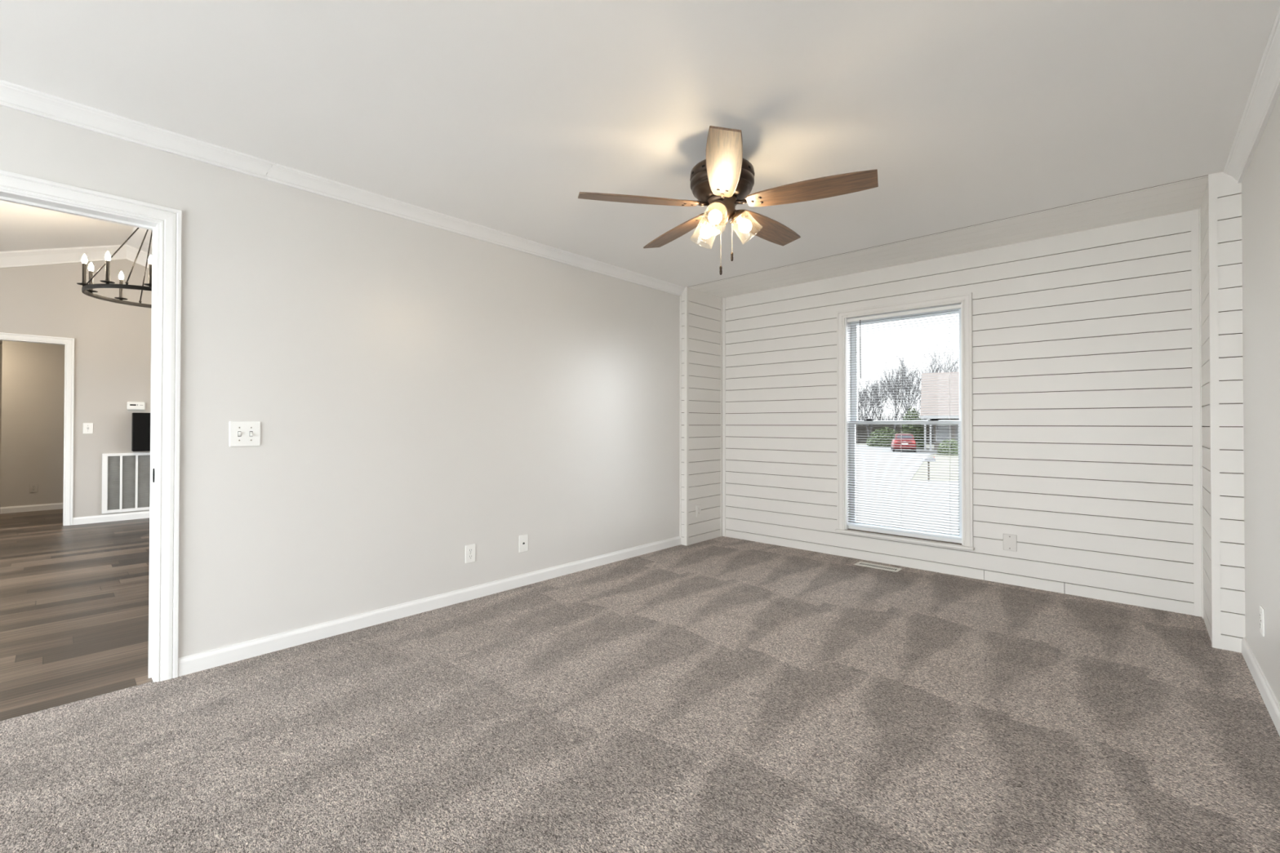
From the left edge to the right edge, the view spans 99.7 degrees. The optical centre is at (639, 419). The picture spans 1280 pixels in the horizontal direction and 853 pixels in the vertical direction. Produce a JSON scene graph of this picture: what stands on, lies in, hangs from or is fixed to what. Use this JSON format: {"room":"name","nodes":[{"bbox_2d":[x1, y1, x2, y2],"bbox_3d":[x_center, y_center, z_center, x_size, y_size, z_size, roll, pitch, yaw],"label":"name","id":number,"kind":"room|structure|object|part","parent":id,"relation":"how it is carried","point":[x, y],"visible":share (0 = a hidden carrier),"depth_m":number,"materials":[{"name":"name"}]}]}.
{"room":"empty bedroom","nodes":[
{"label":"empty bedroom","id":0,"kind":"room"},
{"bbox_2d":[0,343,2,498],"bbox_3d":[-7.705,0.034,6.719,2.961,2.330,2.950,0,-1,43],"label":"wall","id":1,"kind":"structure","parent":0,"point":[1,344],"depth_m":7.49,"materials":[{"name":"beige paint"}]},
{"bbox_2d":[0,340,64,506],"bbox_3d":[-7.407,0.039,7.338,0.101,2.330,1.635,0,-1,43],"label":"wall","id":2,"kind":"structure","parent":0,"point":[33,374],"depth_m":6.89,"materials":[{"name":"beige paint"}]},
{"bbox_2d":[0,502,62,513],"bbox_3d":[-7.400,1.136,7.254,0.013,0.083,1.535,0,-1,43],"label":"baseboard","id":3,"kind":"structure","parent":2,"relation":"attached to","point":[10,509],"depth_m":6.87,"materials":[{"name":"white paint"}]},
{"bbox_2d":[29,483,37,493],"bbox_3d":[-7.736,0.876,6.894,0.008,0.114,0.070,0,-1,43],"label":"wall outlet","id":4,"kind":"object","parent":2,"relation":"attached to","point":[33,486],"visible":1,"depth_m":6.89,"materials":[{"name":"beige paint"}]},
{"bbox_2d":[0,258,151,517],"bbox_3d":[-5.816,-0.431,6.514,0.100,3.260,6.900,0,-1,43],"label":"wall","id":5,"kind":"structure","parent":0,"point":[113,340],"depth_m":6.08,"materials":[{"name":"grey paint"}]},
{"bbox_2d":[0,332,74,525],"bbox_3d":[-6.636,0.132,5.607,0.118,2.057,1.046,0,-1,43],"label":"door frame","id":6,"kind":"structure","parent":5,"relation":"in","point":[68,343],"depth_m":5.92,"materials":[{"name":"white paint"}]},
{"bbox_2d":[0,244,151,267],"bbox_3d":[-5.745,-1.339,6.458,0.090,1.386,6.900,0,-1,43],"label":"crown molding","id":7,"kind":"structure","parent":5,"relation":"attached to","point":[69,255],"depth_m":5.90,"materials":[{"name":"white paint"}]},
{"bbox_2d":[82,422,93,433],"bbox_3d":[-6.170,0.101,6.040,0.017,0.119,0.080,0,-1,43],"label":"light switch","id":8,"kind":"object","parent":5,"relation":"attached to","point":[87,428],"visible":1,"depth_m":6.04,"materials":[{"name":"white plastic"}]},
{"bbox_2d":[72,511,149,524],"bbox_3d":[-4.844,1.141,7.476,0.013,0.083,4.145,0,-1,43],"label":"baseboard","id":9,"kind":"structure","parent":5,"relation":"attached to","point":[137,515],"depth_m":6.17,"materials":[{"name":"white paint"}]},
{"bbox_2d":[102,452,150,514],"bbox_3d":[-5.817,0.733,6.415,0.022,0.682,0.810,0,-1,43],"label":"air vent","id":10,"kind":"object","parent":5,"relation":"in","point":[126,477],"visible":0.48,"depth_m":6.26,"materials":[{"name":"white metal"}]},
{"bbox_2d":[127,401,145,409],"bbox_3d":[-5.898,-0.157,6.326,0.032,0.096,0.156,0,-1,43],"label":"thermostat","id":11,"kind":"object","parent":5,"relation":"attached to","point":[131,405],"visible":1,"depth_m":6.32,"materials":[{"name":"white plastic"}]},
{"bbox_2d":[131,413,150,451],"bbox_3d":[-5.689,0.150,6.476,0.133,0.448,0.576,0,-1,43],"label":"wall panel","id":12,"kind":"object","parent":5,"relation":"attached to","point":[140,440],"visible":0.22,"depth_m":6.28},
{"bbox_2d":[0,200,151,254],"bbox_3d":[-3.834,-1.466,4.700,5.484,1.316,6.900,0,-1,43],"label":"ceiling","id":13,"kind":"structure","parent":0,"point":[22,227],"depth_m":5.34,"materials":[{"name":"paint"}]},
{"bbox_2d":[76,227,152,307],"bbox_3d":[-4.295,-1.531,4.793,0.967,0.956,0.972,0,-1,43],"label":"chandelier","id":14,"kind":"object","parent":13,"relation":"hanging from","point":[86,289],"visible":0.5,"depth_m":4.44,"materials":[{"name":"black metal"}]},
{"bbox_2d":[76,253,88,286],"bbox_3d":[-4.548,-1.219,4.423,0.090,0.266,0.090,0,-1,43],"label":"candle holder","id":15,"kind":"object","parent":14,"relation":"on","point":[84,260],"depth_m":4.41,"materials":[{"name":"black metal"}]},
{"bbox_2d":[86,262,97,293],"bbox_3d":[-4.717,-1.218,4.642,0.090,0.266,0.090,0,-1,43],"label":"candle holder","id":16,"kind":"object","parent":14,"relation":"on","point":[91,268],"depth_m":4.63,"materials":[{"name":"black metal"}]},
{"bbox_2d":[100,251,115,284],"bbox_3d":[-4.281,-1.220,4.346,0.090,0.266,0.090,0,-1,43],"label":"candle holder","id":17,"kind":"object","parent":14,"relation":"on","point":[108,257],"depth_m":4.34,"materials":[{"name":"black metal"}]},
{"bbox_3d":[-4.483,-1.461,4.647,0.440,0.753,0.022,0,-1,-37],"label":"support rod","id":18,"kind":"part","parent":14,"relation":"part of","materials":[{"name":"black metal"}]},
{"bbox_2d":[114,271,128,300],"bbox_3d":[-4.723,-1.215,4.919,0.090,0.266,0.090,0,-1,43],"label":"candle holder","id":19,"kind":"object","parent":14,"relation":"on","point":[121,277],"depth_m":4.91,"materials":[{"name":"black metal"}]},
{"bbox_3d":[-4.216,-1.462,4.571,0.022,0.753,0.440,0,-1,-19],"label":"support rod","id":20,"kind":"part","parent":14,"relation":"part of","materials":[{"name":"black metal"}]},
{"bbox_3d":[-4.493,-1.459,4.924,0.440,0.753,0.022,0,-1,35],"label":"support rod","id":21,"kind":"part","parent":14,"relation":"part of","materials":[{"name":"black metal"}]},
{"bbox_2d":[143,255,151,287],"bbox_3d":[-4.021,-1.219,4.442,0.090,0.266,0.090,0,-1,43],"label":"bulb","id":22,"kind":"object","parent":14,"relation":"on","point":[149,284],"depth_m":4.43,"materials":[{"name":"white glass"}]},
{"bbox_2d":[0,105,679,657],"bbox_3d":[-1.621,-0.050,2.963,0.122,2.387,7.203,0,-1,43],"label":"wall","id":23,"kind":"structure","parent":0,"point":[419,393],"depth_m":3.02,"materials":[{"name":"beige paint"}]},
{"bbox_2d":[0,169,182,682],"bbox_3d":[-2.458,0.101,2.052,0.158,2.068,1.072,0,-1,43],"label":"door frame","id":24,"kind":"structure","parent":23,"relation":"in","point":[166,223],"depth_m":2.36,"materials":[{"name":"white paint"}]},
{"bbox_3d":[-2.127,0.246,2.365,0.027,0.064,0.006,0,-1,43],"label":"strike plate","id":25,"kind":"part","parent":24,"relation":"part of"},
{"bbox_2d":[229,421,260,446],"bbox_3d":[-1.881,0.070,2.576,0.017,0.119,0.124,0,-1,43],"label":"light switch","id":26,"kind":"object","parent":23,"relation":"attached to","point":[242,433],"visible":1,"depth_m":2.58,"materials":[{"name":"white plastic"}]},
{"bbox_2d":[0,79,684,296],"bbox_3d":[-1.756,-1.209,2.689,0.060,0.074,6.359,0,-1,43],"label":"crown molding","id":27,"kind":"structure","parent":23,"relation":"attached to","point":[280,174],"depth_m":2.64,"materials":[{"name":"white paint"}]},
{"bbox_2d":[177,536,680,676],"bbox_3d":[-0.836,1.114,3.707,0.013,0.083,3.581,0,-1,43],"label":"baseboard","id":28,"kind":"structure","parent":23,"relation":"attached to","point":[197,662],"depth_m":3.05,"materials":[{"name":"white paint"}]},
{"bbox_2d":[465,543,475,563],"bbox_3d":[-1.082,0.857,3.445,0.008,0.114,0.070,0,-1,43],"label":"wall outlet","id":29,"kind":"object","parent":23,"relation":"attached to","point":[470,548],"visible":1,"depth_m":3.44,"materials":[{"name":"white plastic"}]},
{"bbox_2d":[519,533,528,552],"bbox_3d":[-0.807,0.859,3.744,0.007,0.116,0.074,0,-1,43],"label":"cable plate","id":30,"kind":"object","parent":23,"relation":"attached to","point":[523,540],"visible":1,"depth_m":3.74,"materials":[{"name":"white plastic"}]},
{"bbox_2d":[679,295,681,544],"bbox_3d":[0.377,0.007,5.030,0.016,2.314,0.006,0,-1,43],"label":"trim","id":31,"kind":"structure","parent":23,"relation":"attached to","point":[680,478],"depth_m":5.03,"materials":[{"name":"white paint"}]},
{"bbox_2d":[0,508,1279,852],"bbox_3d":[-3.102,1.172,4.165,10.983,0.040,7.143,0,-1,43],"label":"floor","id":32,"kind":"structure","parent":0,"point":[722,694],"depth_m":2.03,"materials":[{"name":"carpet"}]},
{"bbox_2d":[854,561,902,572],"bbox_3d":[1.867,1.157,4.242,0.325,0.005,0.117,0,-1,43],"label":"floor vent","id":33,"kind":"object","parent":32,"relation":"in","point":[860,563],"visible":1,"depth_m":4.23,"materials":[{"name":"beige metal"}]},
{"bbox_2d":[0,0,1279,297],"bbox_3d":[-0.279,-1.311,1.740,3.761,0.122,7.203,0,-1,43],"label":"ceiling","id":34,"kind":"structure","parent":0,"point":[495,114],"depth_m":2.13,"materials":[{"name":"paint"}]},
{"bbox_2d":[577,125,878,275],"bbox_3d":[0.407,-0.952,2.505,1.276,0.586,1.221,0,-1,43],"label":"ceiling fan","id":35,"kind":"object","parent":34,"relation":"hanging from","point":[723,180],"visible":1,"depth_m":2.37,"materials":[{"name":"brown wood"}]},
{"bbox_3d":[-0.004,-0.977,2.406,0.536,0.008,0.138,0,12,-10],"label":"blade","id":36,"kind":"part","parent":35,"relation":"part of","materials":[{"name":"brown wood"}]},
{"bbox_3d":[0.193,-0.973,2.814,0.138,0.008,0.536,-13,6,-28],"label":"blade","id":37,"kind":"part","parent":35,"relation":"part of","materials":[{"name":"brown wood"}]},
{"bbox_3d":[0.313,-0.888,2.562,0.059,0.060,0.059,0,-1,43],"label":"bulb","id":38,"kind":"part","parent":35,"relation":"part of","materials":[{"name":"white glass"}]},
{"bbox_3d":[0.330,-0.889,2.376,0.059,0.060,0.059,0,-1,43],"label":"bulb","id":39,"kind":"part","parent":35,"relation":"part of","materials":[{"name":"white glass"}]},
{"bbox_3d":[0.324,-0.980,2.092,0.138,0.008,0.536,12,1,8],"label":"blade","id":40,"kind":"part","parent":35,"relation":"part of","materials":[{"name":"brown wood"}]},
{"bbox_3d":[0.421,-0.847,2.475,0.004,0.167,0.003,0,-1,43],"label":"pull chain","id":41,"kind":"part","parent":35,"relation":"part of","materials":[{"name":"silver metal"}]},
{"bbox_3d":[0.482,-0.888,2.484,0.059,0.060,0.059,0,-1,43],"label":"bulb","id":42,"kind":"part","parent":35,"relation":"part of","materials":[{"name":"white glass"}]},
{"bbox_3d":[0.642,-0.973,2.754,0.138,0.008,0.536,-17,-12,42],"label":"blade","id":43,"kind":"part","parent":35,"relation":"part of","materials":[{"name":"brown wood"}]},
{"bbox_3d":[0.723,-0.977,2.308,0.536,0.008,0.138,0,-13,26],"label":"blade","id":44,"kind":"part","parent":35,"relation":"part of","materials":[{"name":"brown wood"}]},
{"bbox_2d":[681,286,725,546],"bbox_3d":[0.616,-0.028,5.217,0.116,2.387,0.600,0,-1,43],"label":"wall","id":45,"kind":"structure","parent":0,"point":[703,314],"depth_m":5.16,"materials":[{"name":"white paint"}]},
{"bbox_2d":[696,504,701,517],"bbox_3d":[0.553,0.865,5.103,0.008,0.114,0.074,0,-1,43],"label":"wall outlet","id":46,"kind":"object","parent":45,"relation":"attached to","point":[699,506],"visible":1,"depth_m":5.10,"materials":[{"name":"white paint"}]},
{"bbox_2d":[725,210,1204,615],"bbox_3d":[2.111,-0.033,4.327,3.521,2.387,0.140,0,-1,43],"label":"wall","id":47,"kind":"structure","parent":0,"point":[1082,340],"depth_m":3.69,"materials":[{"name":"white paint"}]},
{"bbox_2d":[835,292,974,551],"bbox_3d":[2.092,0.017,4.317,1.019,1.876,0.180,0,-1,43],"label":"window","id":48,"kind":"structure","parent":47,"relation":"in","point":[845,424],"depth_m":4.31,"materials":[{"name":"white paint"}]},
{"bbox_2d":[847,304,961,540],"bbox_3d":[2.075,0.023,4.298,0.853,1.750,0.042,0,-1,43],"label":"mini blind","id":49,"kind":"object","parent":48,"relation":"attached to","point":[957,306],"visible":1,"depth_m":4.28,"materials":[{"name":"white plastic"}]},
{"bbox_3d":[1.822,0.029,4.541,0.001,1.705,0.026,0,-1,43],"label":"ladder cord","id":50,"kind":"part","parent":49,"relation":"part of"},
{"bbox_3d":[2.080,0.027,4.304,0.001,1.705,0.026,0,-1,43],"label":"ladder cord","id":51,"kind":"part","parent":49,"relation":"part of","materials":[{"name":"white fabric"}]},
{"bbox_3d":[2.079,0.889,4.296,0.852,0.018,0.024,0,-1,43],"label":"rail","id":52,"kind":"part","parent":49,"relation":"part of","materials":[{"name":"white plastic"}]},
{"bbox_3d":[2.333,0.026,4.070,0.001,1.705,0.026,0,-1,43],"label":"ladder cord","id":53,"kind":"part","parent":49,"relation":"part of","materials":[{"name":"white fabric"}]},
{"bbox_3d":[2.061,0.943,4.276,1.019,0.024,0.090,0,-1,43],"label":"sill","id":54,"kind":"part","parent":48,"relation":"part of","materials":[{"name":"white paint"}]},
{"bbox_3d":[2.113,0.456,4.336,0.855,0.888,0.026,0,-1,43],"label":"sash","id":55,"kind":"part","parent":48,"relation":"part of","materials":[{"name":"glass"}]},
{"bbox_3d":[2.135,-0.408,4.367,0.855,0.902,0.025,0,-1,43],"label":"sash","id":56,"kind":"part","parent":48,"relation":"part of","materials":[{"name":"glass"}]},
{"bbox_2d":[1003,533,1017,551],"bbox_3d":[2.587,0.862,3.780,0.080,0.114,0.007,0,-1,43],"label":"blank plate","id":57,"kind":"object","parent":47,"relation":"attached to","point":[1010,541],"visible":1,"depth_m":3.78,"materials":[{"name":"white plastic"}]},
{"bbox_2d":[1191,171,1245,653],"bbox_3d":[3.111,-0.044,2.921,0.145,2.387,0.600,0,-1,43],"label":"wall","id":58,"kind":"structure","parent":0,"point":[1216,243],"depth_m":2.71,"materials":[{"name":"white paint"}]},
{"bbox_2d":[1241,93,1279,705],"bbox_3d":[1.059,-0.068,0.496,0.120,2.387,7.203,0,-1,43],"label":"wall","id":59,"kind":"structure","parent":0,"point":[1260,183],"depth_m":2.24,"materials":[{"name":"beige paint"}]},
{"bbox_2d":[1223,6,1279,183],"bbox_3d":[0.789,-1.226,0.345,0.060,0.074,6.359,0,-1,43],"label":"crown molding","id":60,"kind":"structure","parent":59,"relation":"attached to","point":[1264,93],"depth_m":2.09,"materials":[{"name":"white paint"}]},
{"bbox_2d":[1241,637,1279,736],"bbox_3d":[0.804,1.086,0.309,0.013,0.083,6.359,0,-1,43],"label":"baseboard","id":61,"kind":"structure","parent":59,"relation":"attached to","point":[1271,703],"depth_m":2.22,"materials":[{"name":"white paint"}]},
{"bbox_2d":[1259,605,1264,636],"bbox_3d":[2.607,0.845,2.265,0.008,0.114,0.070,0,-1,43],"label":"wall outlet","id":62,"kind":"object","parent":59,"relation":"attached to","point":[1261,609],"visible":1,"depth_m":2.25,"materials":[{"name":"white plastic"}]},
{"label":"outside","id":63,"kind":"structure","parent":0,"visible":0},
{"bbox_2d":[855,442,958,480],"bbox_3d":[45.097,3.088,63.729,160.000,0.280,145.100,0,-1,43],"label":"ground","id":64,"kind":"structure","parent":63,"point":[932,446],"depth_m":28.34,"materials":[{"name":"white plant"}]},
{"bbox_2d":[855,389,871,426],"bbox_3d":[26.983,-1.046,67.175,4.432,8.169,5.455,0,-1,43],"label":"bare tree","id":65,"kind":"object","parent":64,"relation":"on","point":[865,389],"visible":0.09,"depth_m":66.44,"materials":[{"name":"grey plant"}]},
{"bbox_2d":[857,374,889,443],"bbox_3d":[25.055,-1.067,59.763,4.199,8.096,4.525,0,-1,43],"label":"bare tree","id":66,"kind":"object","parent":64,"relation":"on","point":[877,393],"visible":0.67,"depth_m":59.12,"materials":[{"name":"grey plant"}]},
{"bbox_2d":[857,377,903,442],"bbox_3d":[28.087,-1.000,65.336,6.732,8.065,4.607,0,-1,43],"label":"bare tree","id":67,"kind":"object","parent":64,"relation":"on","point":[873,391],"visible":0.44,"depth_m":65.00,"materials":[{"name":"grey plant"}]},
{"bbox_2d":[865,377,897,420],"bbox_3d":[30.948,-1.199,69.594,5.310,8.533,4.667,0,-1,-15],"label":"bare tree","id":68,"kind":"object","parent":64,"relation":"on","point":[885,377],"visible":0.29,"depth_m":69.34,"materials":[{"name":"grey plant"}]},
{"bbox_2d":[866,426,899,447],"bbox_3d":[25.209,1.889,55.317,4.074,2.298,2.657,0,-1,43],"label":"evergreen shrub","id":69,"kind":"object","parent":64,"relation":"on","point":[890,437],"visible":0.5,"depth_m":55.06,"materials":[{"name":"green plant"}]},
{"bbox_2d":[855,408,933,444],"bbox_3d":[32.806,0.725,68.922,21.375,4.598,14.527,0,-1,43],"label":"thicket","id":70,"kind":"object","parent":64,"relation":"on","point":[877,417],"visible":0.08,"depth_m":67.38,"materials":[{"name":"green plant"}]},
{"bbox_2d":[856,424,933,444],"bbox_3d":[32.073,1.872,69.652,20.138,3.029,5.632,0,-1,43],"label":"hedge","id":71,"kind":"object","parent":64,"relation":"on","point":[864,424],"visible":0.02,"depth_m":66.31,"materials":[{"name":"green plant"}]},
{"bbox_2d":[877,354,920,435],"bbox_3d":[30.511,-2.303,62.254,6.058,10.638,5.376,0,-1,9],"label":"bare tree","id":72,"kind":"object","parent":64,"relation":"on","point":[896,392],"visible":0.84,"depth_m":62.34,"materials":[{"name":"grey plant"}]},
{"bbox_2d":[879,361,921,419],"bbox_3d":[35.135,-2.421,71.825,7.870,11.023,6.716,0,-1,43],"label":"bare tree","id":73,"kind":"object","parent":64,"relation":"on","point":[913,396],"visible":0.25,"depth_m":72.05,"materials":[{"name":"grey plant"}]},
{"bbox_2d":[887,356,923,417],"bbox_3d":[32.446,-2.675,66.365,4.411,11.438,8.256,0,-1,12],"label":"bare tree","id":74,"kind":"object","parent":64,"relation":"on","point":[907,384],"visible":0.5,"depth_m":66.13,"materials":[{"name":"grey plant"}]},
{"bbox_2d":[900,405,924,448],"bbox_3d":[26.175,0.859,51.948,2.386,4.353,2.332,0,-1,43],"label":"evergreen shrub","id":75,"kind":"object","parent":64,"relation":"on","point":[912,431],"visible":0.38,"depth_m":51.45,"materials":[{"name":"green plant"}]},
{"bbox_2d":[910,348,959,440],"bbox_3d":[34.499,-2.579,62.935,5.588,11.207,8.041,0,-1,37],"label":"bare tree","id":76,"kind":"object","parent":64,"relation":"on","point":[936,371],"visible":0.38,"depth_m":63.36,"materials":[{"name":"grey plant"}]},
{"bbox_2d":[920,372,959,453],"bbox_3d":[33.406,-0.783,46.741,16.000,7.100,13.280,0,-1,29],"label":"house","id":77,"kind":"structure","parent":64,"relation":"on","point":[923,411],"depth_m":46.04,"materials":[{"name":"beige"}]},
{"bbox_3d":[23.675,1.253,44.869,0.220,2.730,0.220,0,-1,29],"label":"porch post","id":78,"kind":"part","parent":77,"relation":"part of","materials":[{"name":"white wood"}]},
{"bbox_3d":[24.026,1.252,44.677,0.220,2.730,0.220,0,-1,29],"label":"porch post","id":79,"kind":"part","parent":77,"relation":"part of","materials":[{"name":"white wood"}]},
{"bbox_3d":[26.962,1.546,45.253,0.900,2.100,0.090,0,-1,29],"label":"door","id":80,"kind":"part","parent":77,"relation":"part of","materials":[{"name":"white"}]},
{"bbox_2d":[920,341,959,383],"bbox_3d":[38.771,-3.443,66.397,8.092,12.980,4.707,0,-1,43],"label":"bare tree","id":81,"kind":"object","parent":64,"relation":"on","point":[940,341],"visible":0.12,"depth_m":66.96,"materials":[{"name":"grey plant"}]},
{"bbox_2d":[936,439,958,455],"bbox_3d":[23.770,2.168,41.459,1.873,1.363,1.558,0,-1,43],"label":"evergreen shrub","id":82,"kind":"object","parent":64,"relation":"on","point":[954,442],"visible":0.58,"depth_m":41.17,"materials":[{"name":"green plant"}]},
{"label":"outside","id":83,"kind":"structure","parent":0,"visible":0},
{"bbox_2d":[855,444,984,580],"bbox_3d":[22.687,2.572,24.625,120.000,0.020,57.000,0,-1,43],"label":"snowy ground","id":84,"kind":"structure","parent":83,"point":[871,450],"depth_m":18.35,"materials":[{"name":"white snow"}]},
{"bbox_2d":[890,433,915,452],"bbox_3d":[22.814,1.994,46.842,1.800,1.520,4.300,0,-1,23],"label":"car","id":85,"kind":"object","parent":84,"relation":"on","point":[898,436],"visible":0.74,"depth_m":45.10,"materials":[{"name":"red paint"}]},
{"bbox_2d":[921,456,935,479],"bbox_3d":[11.825,2.026,22.128,0.448,1.000,0.280,0,0,0],"label":"mailbox","id":86,"kind":"object","parent":84,"relation":"on","point":[928,458],"visible":0.8,"depth_m":22.10,"materials":[{"name":"white metal"}]},
{"bbox_3d":[11.821,2.116,22.127,0.060,0.820,0.280,0,0,0],"label":"post","id":87,"kind":"part","parent":86,"relation":"part of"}
]}

